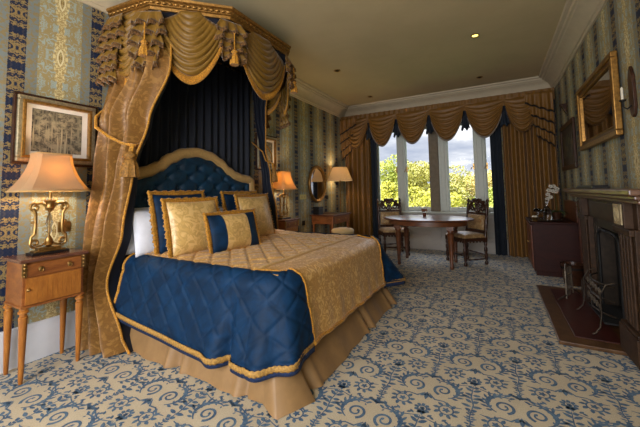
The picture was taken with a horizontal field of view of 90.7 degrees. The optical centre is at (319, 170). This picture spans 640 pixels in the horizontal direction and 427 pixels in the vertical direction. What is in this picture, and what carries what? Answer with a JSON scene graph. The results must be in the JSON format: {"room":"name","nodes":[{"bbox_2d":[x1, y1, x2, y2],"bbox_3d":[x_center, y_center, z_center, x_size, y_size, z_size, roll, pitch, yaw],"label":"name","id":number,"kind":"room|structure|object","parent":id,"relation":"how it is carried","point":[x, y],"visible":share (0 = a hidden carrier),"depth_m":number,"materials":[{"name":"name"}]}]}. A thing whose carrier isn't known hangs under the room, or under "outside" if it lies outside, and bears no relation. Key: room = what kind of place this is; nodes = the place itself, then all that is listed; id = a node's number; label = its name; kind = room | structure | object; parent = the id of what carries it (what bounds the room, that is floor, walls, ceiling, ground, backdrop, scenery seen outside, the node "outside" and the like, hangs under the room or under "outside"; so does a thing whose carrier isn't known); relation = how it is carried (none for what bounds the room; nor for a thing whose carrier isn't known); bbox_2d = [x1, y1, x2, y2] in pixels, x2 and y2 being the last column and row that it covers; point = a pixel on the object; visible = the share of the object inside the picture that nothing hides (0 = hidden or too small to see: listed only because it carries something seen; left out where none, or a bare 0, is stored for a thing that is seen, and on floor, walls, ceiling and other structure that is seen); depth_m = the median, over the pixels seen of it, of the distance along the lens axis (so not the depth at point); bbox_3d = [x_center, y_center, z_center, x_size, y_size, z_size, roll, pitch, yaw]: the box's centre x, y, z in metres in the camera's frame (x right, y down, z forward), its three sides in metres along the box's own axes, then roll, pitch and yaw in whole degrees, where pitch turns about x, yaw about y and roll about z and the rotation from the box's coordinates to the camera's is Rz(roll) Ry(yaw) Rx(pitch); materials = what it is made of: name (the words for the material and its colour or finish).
{"room":"historic interior","nodes":[
{"label":"historic interior","id":0,"kind":"room"},
{"bbox_2d":[0,0,345,331],"bbox_3d":[-1.450,-0.064,4.013,0.120,3.200,9.220,-3,-4,29],"label":"wall","id":1,"kind":"structure","parent":0,"point":[47,47],"depth_m":2.67,"materials":[{"name":"paper"}]},
{"bbox_2d":[0,311,74,373],"bbox_3d":[-1.452,1.380,3.716,0.028,0.280,8.600,-3,-4,29],"label":"baseboard","id":2,"kind":"structure","parent":1,"relation":"attached to","point":[43,336],"depth_m":2.44,"materials":[{"name":"white paint"}]},
{"bbox_2d":[10,91,97,167],"bbox_3d":[-2.149,-0.309,2.599,0.050,0.550,0.570,-3,-4,29],"label":"framed picture","id":3,"kind":"object","parent":1,"relation":"attached to","point":[39,123],"visible":0.9,"depth_m":2.56,"materials":[{"name":"printed paper"},{"name":"brown wood"},{"name":"glass"}]},
{"bbox_2d":[31,108,81,154],"bbox_3d":[-2.159,-0.309,2.605,0.002,0.340,0.340,-3,-4,29],"label":"print","id":4,"kind":"object","parent":3,"relation":"attached to","point":[52,130],"depth_m":2.59},
{"bbox_2d":[57,221,70,231],"bbox_3d":[-2.120,0.468,2.620,0.012,0.085,0.090,-3,-4,29],"label":"wall socket","id":5,"kind":"object","parent":1,"relation":"attached to","point":[67,225],"visible":0.76,"depth_m":2.63,"materials":[{"name":"gold metal"}]},
{"bbox_2d":[95,0,297,129],"bbox_3d":[-1.020,-1.062,3.607,1.189,0.856,2.306,-3,-4,29],"label":"canopy","id":6,"kind":"object","parent":1,"relation":"attached to","point":[201,34],"visible":0.95,"depth_m":2.88,"materials":[{"name":"gold fabric"}]},
{"bbox_2d":[80,39,171,357],"bbox_3d":[-1.642,0.001,2.714,0.725,2.895,0.463,-2,-4,20],"label":"curtain","id":7,"kind":"object","parent":6,"relation":"hanging from","point":[126,115],"visible":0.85,"depth_m":2.67,"materials":[{"name":"gold fabric"}]},
{"bbox_2d":[138,61,249,175],"bbox_3d":[-1.454,-0.259,3.808,0.068,2.362,1.840,-3,-4,29],"label":"curtain","id":8,"kind":"object","parent":6,"relation":"hanging from","point":[212,114],"visible":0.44,"depth_m":3.94,"materials":[{"name":"black fabric"}]},
{"bbox_2d":[251,85,278,229],"bbox_3d":[-0.745,0.104,4.568,0.477,2.891,0.360,-4,-5,39],"label":"curtain","id":9,"kind":"object","parent":6,"relation":"hanging from","point":[260,106],"visible":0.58,"depth_m":4.60,"materials":[{"name":"blue fabric"}]},
{"bbox_2d":[77,0,348,117],"bbox_3d":[-1.409,-1.558,3.855,0.245,0.240,8.600,-3,-4,29],"label":"trim","id":10,"kind":"structure","parent":1,"relation":"attached to","point":[307,93],"depth_m":6.07,"materials":[{"name":"beige paint"}]},
{"bbox_2d":[255,133,277,170],"bbox_3d":[-0.828,-0.273,4.973,0.050,0.560,0.520,-3,-4,29],"label":"framed picture","id":11,"kind":"object","parent":1,"relation":"attached to","point":[271,142],"visible":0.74,"depth_m":5.03,"materials":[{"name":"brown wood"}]},
{"bbox_2d":[266,142,272,163],"bbox_3d":[-0.839,-0.272,4.979,0.002,0.350,0.290,-3,-4,29],"label":"print","id":12,"kind":"object","parent":11,"relation":"attached to","point":[270,144],"depth_m":5.05},
{"bbox_2d":[308,165,325,202],"bbox_3d":[-0.050,0.277,6.320,0.060,0.747,0.677,-3,-4,29],"label":"oval mirror","id":13,"kind":"object","parent":1,"relation":"attached to","point":[316,179],"visible":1,"depth_m":6.30,"materials":[{"name":"gold glass"}]},
{"bbox_2d":[311,169,323,198],"bbox_3d":[-0.061,0.278,6.326,0.018,0.640,0.570,-3,-4,29],"label":"mirror glass","id":14,"kind":"object","parent":13,"relation":"attached to","point":[317,175],"depth_m":6.33,"materials":[{"name":"grey"}]},
{"bbox_2d":[0,246,639,426],"bbox_3d":[0.439,1.465,2.885,4.330,0.136,9.200,-3,-4,29],"label":"floor","id":15,"kind":"structure","parent":0,"point":[476,344],"depth_m":2.11,"materials":[{"name":"beige carpet"}]},
{"bbox_2d":[2,248,88,384],"bbox_3d":[-2.026,1.030,2.330,0.321,0.818,0.409,-3,-4,29],"label":"nightstand","id":16,"kind":"object","parent":15,"relation":"on","point":[31,281],"visible":1,"depth_m":2.23,"materials":[{"name":"brown wood"}]},
{"bbox_2d":[5,152,90,256],"bbox_3d":[-2.045,0.249,2.396,0.312,0.749,0.442,-3,-4,29],"label":"table lamp","id":17,"kind":"object","parent":16,"relation":"on","point":[44,171],"visible":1,"depth_m":2.34,"materials":[{"name":"gold metal"}]},
{"bbox_2d":[119,148,396,419],"bbox_3d":[-0.521,0.583,3.230,2.101,1.775,2.263,-3,-4,29],"label":"bed","id":18,"kind":"object","parent":15,"relation":"on","point":[185,169],"visible":0.27,"depth_m":2.48,"materials":[{"name":"fabric"}]},
{"bbox_2d":[146,190,204,257],"bbox_3d":[-1.309,0.487,2.998,0.205,0.601,0.624,-3,-4,29],"label":"square cushion","id":19,"kind":"object","parent":18,"relation":"on","point":[156,220],"visible":0.32,"depth_m":2.78,"materials":[{"name":"blue fabric"}]},
{"bbox_2d":[160,196,219,257],"bbox_3d":[-1.129,0.509,2.867,0.212,0.536,0.588,-3,-4,33],"label":"square cushion","id":20,"kind":"object","parent":18,"relation":"on","point":[183,218],"visible":0.75,"depth_m":2.73,"materials":[{"name":"gold fabric"}]},
{"bbox_2d":[219,190,256,210],"bbox_3d":[-0.920,0.538,3.810,0.194,0.585,0.628,-3,-4,29],"label":"square cushion","id":21,"kind":"object","parent":18,"relation":"on","point":[227,198],"visible":0.2,"depth_m":3.63,"materials":[{"name":"blue fabric"}]},
{"bbox_2d":[112,229,405,382],"bbox_3d":[-0.434,1.015,3.194,2.048,0.607,2.382,-3,-4,29],"label":"bedspread","id":22,"kind":"object","parent":18,"relation":"on","point":[261,311],"visible":0.94,"depth_m":2.25,"materials":[{"name":"blue fabric"}]},
{"bbox_2d":[126,207,148,254],"bbox_3d":[-1.683,0.550,2.893,0.173,0.413,0.460,-3,-4,29],"label":"pillow","id":23,"kind":"object","parent":22,"relation":"on","point":[131,248],"visible":0.08,"depth_m":2.79,"materials":[{"name":"white fabric"}]},
{"bbox_2d":[133,210,153,257],"bbox_3d":[-1.496,0.558,2.903,0.166,0.392,0.440,-3,-4,29],"label":"pillow","id":24,"kind":"object","parent":22,"relation":"on","point":[143,239],"visible":0.31,"depth_m":2.74,"materials":[{"name":"white fabric"}]},
{"bbox_2d":[202,208,261,253],"bbox_3d":[-0.815,0.579,3.009,0.181,0.399,0.629,-4,-5,35],"label":"lumbar cushion","id":25,"kind":"object","parent":22,"relation":"on","point":[226,230],"visible":0.93,"depth_m":2.91,"materials":[{"name":"gold fabric"}]},
{"bbox_2d":[233,193,275,235],"bbox_3d":[-0.750,0.546,3.711,0.215,0.545,0.624,-3,-4,29],"label":"square cushion","id":26,"kind":"object","parent":22,"relation":"on","point":[260,202],"visible":0.63,"depth_m":3.69,"materials":[{"name":"gold fabric"}]},
{"bbox_2d":[278,218,299,230],"bbox_3d":[-0.552,1.176,4.968,0.321,0.818,0.409,-3,-4,29],"label":"nightstand","id":27,"kind":"object","parent":15,"relation":"on","point":[291,224],"visible":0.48,"depth_m":4.86,"materials":[{"name":"brown wood"}]},
{"bbox_2d":[272,171,296,218],"bbox_3d":[-0.577,0.395,5.025,0.312,0.749,0.442,-3,-4,29],"label":"table lamp","id":28,"kind":"object","parent":27,"relation":"on","point":[285,182],"visible":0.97,"depth_m":4.94,"materials":[{"name":"orange fabric"}]},
{"bbox_2d":[310,212,350,232],"bbox_3d":[0.225,1.250,6.170,0.510,0.800,0.800,-3,-4,29],"label":"writing desk","id":29,"kind":"object","parent":15,"relation":"on","point":[331,219],"visible":0.74,"depth_m":5.92,"materials":[{"name":"red wood"}]},
{"bbox_2d":[313,207,322,214],"bbox_3d":[-0.037,0.772,6.033,0.140,0.145,0.170,-3,-4,29],"label":"box","id":30,"kind":"object","parent":29,"relation":"on","point":[316,210],"visible":0.99,"depth_m":5.97,"materials":[{"name":"black plastic"}]},
{"bbox_2d":[323,212,345,213],"bbox_3d":[0.283,0.847,6.240,0.320,0.012,0.400,-3,-4,29],"label":"blotter","id":31,"kind":"object","parent":29,"relation":"on","point":[330,212],"visible":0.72,"depth_m":6.13,"materials":[{"name":"brown leather"}]},
{"bbox_2d":[328,167,352,226],"bbox_3d":[0.438,0.811,6.729,0.538,1.741,0.538,-3,-4,29],"label":"floor lamp","id":32,"kind":"object","parent":15,"relation":"on","point":[339,174],"visible":0.82,"depth_m":6.61,"materials":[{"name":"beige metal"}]},
{"bbox_2d":[331,227,353,233],"bbox_3d":[0.393,1.290,5.386,0.388,0.615,0.388,-3,-4,29],"label":"stool","id":33,"kind":"object","parent":15,"relation":"on","point":[340,230],"visible":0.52,"depth_m":5.26,"materials":[{"name":"beige fabric"}]},
{"bbox_2d":[377,198,409,255],"bbox_3d":[1.430,1.095,6.217,0.508,1.074,0.528,-1,-4,-3],"label":"carved chair","id":34,"kind":"object","parent":15,"relation":"on","point":[388,229],"visible":0.76,"depth_m":6.37,"materials":[{"name":"brown wood"}]},
{"bbox_2d":[384,215,474,269],"bbox_3d":[1.817,1.185,5.341,1.470,0.766,1.102,-3,-4,29],"label":"dining table","id":35,"kind":"object","parent":15,"relation":"on","point":[451,223],"visible":0.99,"depth_m":5.11,"materials":[{"name":"brown wood"}]},
{"bbox_2d":[421,209,427,216],"bbox_3d":[1.835,0.746,5.558,0.106,0.138,0.099,1,-4,-31],"label":"posy","id":36,"kind":"object","parent":35,"relation":"on","point":[423,210],"visible":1,"depth_m":5.54,"materials":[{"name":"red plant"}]},
{"bbox_2d":[445,198,488,266],"bbox_3d":[2.499,1.021,5.376,0.528,1.074,0.508,0,-4,-14],"label":"carved chair","id":37,"kind":"object","parent":15,"relation":"on","point":[480,222],"visible":0.94,"depth_m":5.27,"materials":[{"name":"brown wood"}]},
{"bbox_2d":[525,200,580,277],"bbox_3d":[3.449,0.981,4.751,0.578,1.040,0.880,-3,-4,29],"label":"base cabinet","id":38,"kind":"object","parent":15,"relation":"on","point":[549,244],"visible":0.86,"depth_m":4.41,"materials":[{"name":"red wood"}]},
{"bbox_2d":[531,215,538,221],"bbox_3d":[3.103,0.697,4.570,0.100,0.084,0.098,-3,-4,29],"label":"ice bucket","id":39,"kind":"object","parent":38,"relation":"on","point":[534,217],"visible":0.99,"depth_m":4.54,"materials":[{"name":"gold metal"}]},
{"bbox_2d":[528,218,561,221],"bbox_3d":[3.319,0.733,4.665,0.414,0.018,0.414,-3,-4,29],"label":"tray","id":40,"kind":"object","parent":38,"relation":"on","point":[541,219],"visible":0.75,"depth_m":4.51,"materials":[{"name":"metal"}]},
{"bbox_2d":[533,209,539,219],"bbox_3d":[3.201,0.652,4.667,0.085,0.156,0.084,-3,-4,29],"label":"drinking glass","id":41,"kind":"object","parent":40,"relation":"on","point":[536,211],"visible":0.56,"depth_m":4.64,"materials":[{"name":"white"}]},
{"bbox_2d":[540,209,547,219],"bbox_3d":[3.232,0.644,4.558,0.085,0.156,0.084,-3,-4,29],"label":"drinking glass","id":42,"kind":"object","parent":40,"relation":"on","point":[543,212],"visible":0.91,"depth_m":4.54,"materials":[{"name":"white"}]},
{"bbox_2d":[543,200,551,219],"bbox_3d":[3.333,0.582,4.643,0.108,0.288,0.108,-3,-4,29],"label":"decanter","id":43,"kind":"object","parent":40,"relation":"on","point":[548,216],"visible":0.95,"depth_m":4.60,"materials":[{"name":"clear glass"}]},
{"bbox_2d":[545,184,567,219],"bbox_3d":[3.529,0.470,4.738,0.306,0.544,0.295,-3,-4,29],"label":"potted orchid","id":44,"kind":"object","parent":38,"relation":"on","point":[556,215],"visible":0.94,"depth_m":4.72,"materials":[{"name":"white plant"}]},
{"bbox_2d":[558,263,579,299],"bbox_3d":[2.740,1.209,3.485,0.434,0.372,0.064,1,-4,-32],"label":"stand","id":45,"kind":"object","parent":15,"relation":"on","point":[567,289],"visible":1,"depth_m":3.48,"materials":[{"name":"metal"}]},
{"bbox_2d":[560,261,583,286],"bbox_3d":[3.232,1.327,4.039,0.260,0.265,0.260,-3,-4,29],"label":"bucket","id":46,"kind":"object","parent":15,"relation":"on","point":[577,268],"visible":0.75,"depth_m":3.94,"materials":[{"name":"brown metal"}]},
{"bbox_2d":[575,203,582,262],"bbox_3d":[3.253,0.936,3.853,0.045,1.020,0.780,-3,-4,29],"label":"wooden panel","id":47,"kind":"object","parent":15,"relation":"on","point":[579,224],"visible":0.12,"depth_m":4.12,"materials":[{"name":"red wood"}]},
{"bbox_2d":[536,285,627,355],"bbox_3d":[2.566,1.394,3.088,0.605,0.030,1.660,-3,-4,29],"label":"trim","id":48,"kind":"structure","parent":15,"relation":"on","point":[564,334],"depth_m":2.68,"materials":[{"name":"brown wood"}]},
{"bbox_2d":[576,268,622,333],"bbox_3d":[2.514,1.137,2.787,0.321,0.426,0.612,-3,-4,29],"label":"grate","id":49,"kind":"object","parent":15,"relation":"on","point":[609,314],"visible":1,"depth_m":2.76,"materials":[{"name":"metal"}]},
{"bbox_2d":[562,188,639,369],"bbox_3d":[2.555,0.761,2.797,0.277,1.195,2.240,-3,-4,29],"label":"fireplace","id":50,"kind":"object","parent":15,"relation":"on","point":[609,217],"visible":0.91,"depth_m":2.54,"materials":[{"name":"brown wood"}]},
{"bbox_2d":[576,185,609,188],"bbox_3d":[2.835,0.174,3.303,0.130,0.032,0.700,-3,-4,29],"label":"book","id":51,"kind":"object","parent":50,"relation":"on","point":[581,186],"visible":0.91,"depth_m":3.03,"materials":[{"name":"black plastic"}]},
{"bbox_2d":[562,188,639,204],"bbox_3d":[2.546,0.213,2.832,0.277,0.095,2.240,-3,-4,29],"label":"mantel shelf","id":52,"kind":"object","parent":50,"relation":"attached to","point":[617,196],"depth_m":2.40,"materials":[{"name":"brown wood"}]},
{"bbox_2d":[191,0,566,105],"bbox_3d":[0.377,-1.820,3.090,4.370,0.120,9.220,-3,-4,29],"label":"ceiling","id":53,"kind":"structure","parent":0,"point":[383,50],"depth_m":4.15,"materials":[{"name":"paint"}]},
{"bbox_2d":[470,33,479,37],"bbox_3d":[1.983,-1.719,4.045,0.108,0.011,0.108,-3,-4,29],"label":"recessed light","id":54,"kind":"object","parent":53,"relation":"in","point":[475,35],"visible":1,"depth_m":4.04,"materials":[{"name":"gold metal"}]},
{"bbox_2d":[379,211,494,249],"bbox_3d":[2.425,1.252,6.644,2.570,0.780,0.330,-3,-4,29],"label":"wall panel","id":55,"kind":"object","parent":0,"point":[435,233],"visible":0.18,"depth_m":6.46,"materials":[{"name":"grey paint"}]},
{"bbox_2d":[345,99,562,239],"bbox_3d":[2.481,0.042,6.697,4.130,3.200,0.300,-3,-4,29],"label":"wall","id":56,"kind":"structure","parent":0,"point":[554,99],"depth_m":5.94,"materials":[{"name":"paper"}]},
{"bbox_2d":[376,124,493,214],"bbox_3d":[2.380,-0.037,6.689,2.570,1.880,0.300,-3,-4,29],"label":"window","id":57,"kind":"structure","parent":56,"relation":"in","point":[438,148],"depth_m":6.57,"materials":[{"name":"paint"}]},
{"bbox_2d":[381,235,508,254],"bbox_3d":[2.426,1.491,6.459,4.130,0.280,0.028,-3,-4,29],"label":"baseboard","id":58,"kind":"structure","parent":56,"relation":"attached to","point":[416,241],"depth_m":6.52,"materials":[{"name":"grey paint"}]},
{"bbox_2d":[339,87,554,160],"bbox_3d":[2.276,-0.810,6.411,4.050,1.031,0.400,-3,-4,29],"label":"valance","id":59,"kind":"object","parent":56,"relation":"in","point":[525,109],"depth_m":6.11,"materials":[{"name":"gold fabric"}]},
{"bbox_2d":[345,124,372,235],"bbox_3d":[0.866,0.330,7.194,0.620,2.717,0.108,-3,-4,32],"label":"window curtain","id":60,"kind":"object","parent":59,"relation":"hanging from","point":[358,162],"visible":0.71,"depth_m":7.17,"materials":[{"name":"gold fabric"}]},
{"bbox_2d":[371,138,378,237],"bbox_3d":[1.216,0.313,7.033,0.130,2.717,0.078,-3,-4,29],"label":"window curtain","id":61,"kind":"object","parent":59,"relation":"hanging from","point":[373,144],"visible":0.66,"depth_m":7.03,"materials":[{"name":"blue fabric"}]},
{"bbox_2d":[490,122,507,255],"bbox_3d":[3.303,0.201,5.874,0.190,2.717,0.078,-3,-4,29],"label":"window curtain","id":62,"kind":"object","parent":59,"relation":"hanging from","point":[495,138],"visible":0.75,"depth_m":5.86,"materials":[{"name":"blue fabric"}]},
{"bbox_2d":[502,107,561,257],"bbox_3d":[3.733,0.175,5.588,0.800,2.717,0.119,-3,-4,29],"label":"window curtain","id":63,"kind":"object","parent":59,"relation":"hanging from","point":[530,162],"visible":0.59,"depth_m":5.63,"materials":[{"name":"gold fabric"}]},
{"bbox_2d":[345,76,550,116],"bbox_3d":[2.322,-1.448,6.555,4.130,0.240,0.245,-3,-4,29],"label":"trim","id":64,"kind":"structure","parent":56,"relation":"attached to","point":[531,83],"depth_m":6.35,"materials":[{"name":"beige paint"}]},
{"bbox_2d":[554,0,639,217],"bbox_3d":[2.261,-0.263,1.951,0.120,3.200,9.220,-3,-4,29],"label":"wall","id":65,"kind":"structure","parent":0,"point":[614,163],"depth_m":3.03,"materials":[{"name":"paper"}]},
{"bbox_2d":[559,103,566,113],"bbox_3d":[3.666,-0.915,4.769,0.080,0.153,0.120,-3,-4,29],"label":"wall bracket","id":66,"kind":"object","parent":65,"relation":"attached to","point":[563,106],"visible":1,"depth_m":4.73,"materials":[{"name":"brown wood"}]},
{"bbox_2d":[559,117,577,170],"bbox_3d":[3.711,-0.358,4.736,0.030,0.700,1.000,-3,-4,29],"label":"framed picture","id":67,"kind":"object","parent":65,"relation":"attached to","point":[568,145],"visible":1,"depth_m":4.64,"materials":[{"name":"brown wood"}]},
{"bbox_2d":[563,132,572,158],"bbox_3d":[3.712,-0.358,4.735,0.005,0.340,0.600,-3,-4,29],"label":"print","id":68,"kind":"object","parent":67,"relation":"attached to","point":[567,138],"depth_m":4.70},
{"bbox_2d":[539,0,607,89],"bbox_3d":[1.983,-1.741,1.970,0.245,0.240,8.600,-3,-4,29],"label":"trim","id":69,"kind":"structure","parent":65,"relation":"attached to","point":[577,18],"depth_m":3.86,"materials":[{"name":"beige paint"}]},
{"bbox_2d":[576,50,623,150],"bbox_3d":[2.882,-0.637,3.311,0.050,0.740,1.360,-3,-4,29],"label":"wall mirror","id":70,"kind":"object","parent":65,"relation":"attached to","point":[599,109],"visible":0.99,"depth_m":3.12,"materials":[{"name":"gold glass"}]},
{"bbox_2d":[581,68,613,140],"bbox_3d":[2.891,-0.637,3.306,0.010,0.560,1.180,-3,-4,29],"label":"mirror glass","id":71,"kind":"object","parent":70,"relation":"attached to","point":[596,99],"depth_m":3.25,"materials":[{"name":"grey"}]},
{"bbox_2d":[619,66,637,116],"bbox_3d":[2.420,-0.616,2.501,0.096,0.407,0.100,-3,-4,29],"label":"wall sconce","id":72,"kind":"object","parent":65,"relation":"attached to","point":[633,104],"visible":1,"depth_m":2.47,"materials":[{"name":"brown wood"}]},
{"bbox_2d":[620,87,623,98],"bbox_3d":[2.400,-0.610,2.512,0.018,0.100,0.018,-3,-4,29],"label":"candle","id":73,"kind":"object","parent":72,"relation":"on","point":[621,89],"depth_m":2.51,"materials":[{"name":"white wax"}]},
{"label":"outside","id":74,"kind":"structure","parent":0,"visible":0},
{"bbox_3d":[27.775,9.515,69.680,160.000,0.400,130.500,-3,-4,29],"label":"ground","id":75,"kind":"structure","parent":74,"visible":0},
{"bbox_2d":[381,181,397,206],"bbox_3d":[3.673,3.638,24.166,4.822,6.281,4.384,-3,-4,29],"label":"tree","id":76,"kind":"object","parent":75,"relation":"on","point":[384,194],"visible":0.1,"depth_m":24.35,"materials":[{"name":"green plant"}]},
{"bbox_2d":[380,154,411,201],"bbox_3d":[5.812,2.852,28.666,5.538,8.360,5.431,-3,-4,29],"label":"tree","id":77,"kind":"object","parent":75,"relation":"on","point":[391,176],"visible":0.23,"depth_m":27.14,"materials":[{"name":"green plant"}]},
{"bbox_2d":[397,163,456,205],"bbox_3d":[12.719,3.290,37.933,7.321,8.449,8.352,1,-4,-33],"label":"tree","id":78,"kind":"object","parent":75,"relation":"on","point":[410,163],"visible":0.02,"depth_m":37.67,"materials":[{"name":"green plant"}]},
{"bbox_2d":[394,184,463,206],"bbox_3d":[6.775,3.677,20.073,4.767,5.563,4.135,-3,-4,33],"label":"tree","id":79,"kind":"object","parent":75,"relation":"on","point":[425,197],"visible":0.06,"depth_m":19.43,"materials":[{"name":"green plant"}]},
{"bbox_2d":[396,161,472,206],"bbox_3d":[9.296,3.010,25.732,5.764,7.541,5.721,-3,-4,29],"label":"tree","id":80,"kind":"object","parent":75,"relation":"on","point":[420,179],"visible":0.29,"depth_m":25.08,"materials":[{"name":"green plant"}]},
{"bbox_2d":[450,169,492,206],"bbox_3d":[14.356,3.128,27.357,6.436,7.340,5.273,-3,-4,29],"label":"tree","id":81,"kind":"object","parent":75,"relation":"on","point":[472,190],"visible":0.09,"depth_m":26.85,"materials":[{"name":"green plant"}]},
{"bbox_2d":[473,187,492,207],"bbox_3d":[12.062,3.618,20.470,4.444,5.547,4.468,-2,-4,19],"label":"tree","id":82,"kind":"object","parent":75,"relation":"on","point":[490,193],"visible":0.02,"depth_m":21.59,"materials":[{"name":"green plant"}]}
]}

